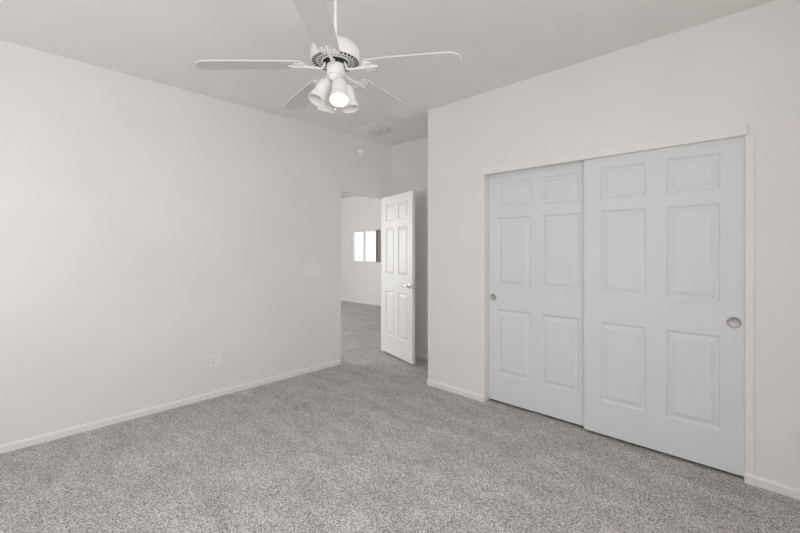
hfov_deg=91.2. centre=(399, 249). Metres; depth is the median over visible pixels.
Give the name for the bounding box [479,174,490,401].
trim
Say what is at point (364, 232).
window
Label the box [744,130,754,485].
trim
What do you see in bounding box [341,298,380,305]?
baseboard
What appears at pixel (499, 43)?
ceiling
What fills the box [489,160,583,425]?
door
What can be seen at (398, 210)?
door
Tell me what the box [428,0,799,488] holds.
wall
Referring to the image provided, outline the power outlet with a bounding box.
[209,352,222,367]
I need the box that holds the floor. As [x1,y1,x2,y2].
[0,300,799,532]
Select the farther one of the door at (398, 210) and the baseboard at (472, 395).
the door at (398, 210)
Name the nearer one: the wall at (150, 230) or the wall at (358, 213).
the wall at (150, 230)
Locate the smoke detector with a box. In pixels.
[358,148,364,156]
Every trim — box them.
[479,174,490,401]
[481,122,747,174]
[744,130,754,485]
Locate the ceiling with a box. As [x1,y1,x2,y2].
[0,0,774,197]
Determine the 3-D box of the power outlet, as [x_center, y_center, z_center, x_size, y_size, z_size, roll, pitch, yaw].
[-1.688,1.011,3.598,0.008,0.124,0.120,0,0,44]
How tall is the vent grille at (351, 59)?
0.006 m
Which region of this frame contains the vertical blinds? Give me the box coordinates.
[376,230,380,261]
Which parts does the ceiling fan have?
blade, blade, blade, lamp shade, lamp shade, lamp shade, bulb, lamp shade, blade, blade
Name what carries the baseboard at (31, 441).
attached to the wall at (150, 230)
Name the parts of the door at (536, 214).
finger pull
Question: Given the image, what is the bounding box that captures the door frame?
[340,190,386,363]
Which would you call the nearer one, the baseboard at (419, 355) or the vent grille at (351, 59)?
the vent grille at (351, 59)
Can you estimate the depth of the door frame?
4.88 m
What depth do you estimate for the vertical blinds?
9.42 m
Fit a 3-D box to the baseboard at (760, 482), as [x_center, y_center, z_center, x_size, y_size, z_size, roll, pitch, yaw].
[2.331,1.319,1.954,0.830,0.055,0.014,0,0,44]
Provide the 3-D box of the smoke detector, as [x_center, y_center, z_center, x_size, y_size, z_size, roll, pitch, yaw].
[-0.469,-1.213,4.856,0.032,0.104,0.104,0,0,44]
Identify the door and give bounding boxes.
[382,190,415,363]
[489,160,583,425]
[584,136,744,476]
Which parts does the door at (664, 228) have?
finger pull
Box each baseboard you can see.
[0,360,339,453]
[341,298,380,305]
[415,352,427,359]
[427,379,478,400]
[755,476,799,499]
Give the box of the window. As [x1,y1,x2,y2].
[352,230,375,261]
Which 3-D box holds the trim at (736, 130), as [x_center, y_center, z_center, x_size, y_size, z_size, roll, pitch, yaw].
[1.367,-0.701,2.876,1.776,0.071,0.024,0,0,44]
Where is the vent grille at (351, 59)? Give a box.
[312,52,358,71]
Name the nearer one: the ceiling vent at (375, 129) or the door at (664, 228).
the door at (664, 228)
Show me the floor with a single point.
(363, 443)
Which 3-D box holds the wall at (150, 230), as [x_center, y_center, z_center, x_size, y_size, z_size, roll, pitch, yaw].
[-1.746,-0.023,3.622,0.110,2.740,4.625,0,0,44]
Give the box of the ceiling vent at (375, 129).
[354,123,399,136]
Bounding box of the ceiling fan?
[195,0,462,116]
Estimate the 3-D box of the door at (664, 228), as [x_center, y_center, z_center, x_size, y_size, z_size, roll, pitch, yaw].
[1.701,0.316,2.607,0.901,2.018,0.039,0,0,44]
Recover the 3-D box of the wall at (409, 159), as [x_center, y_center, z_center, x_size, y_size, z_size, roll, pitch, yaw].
[1.502,-0.023,3.800,4.580,2.740,0.120,0,0,44]
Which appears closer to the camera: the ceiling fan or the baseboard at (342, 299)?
the ceiling fan
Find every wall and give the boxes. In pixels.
[0,40,391,444]
[341,196,380,303]
[392,137,427,354]
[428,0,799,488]

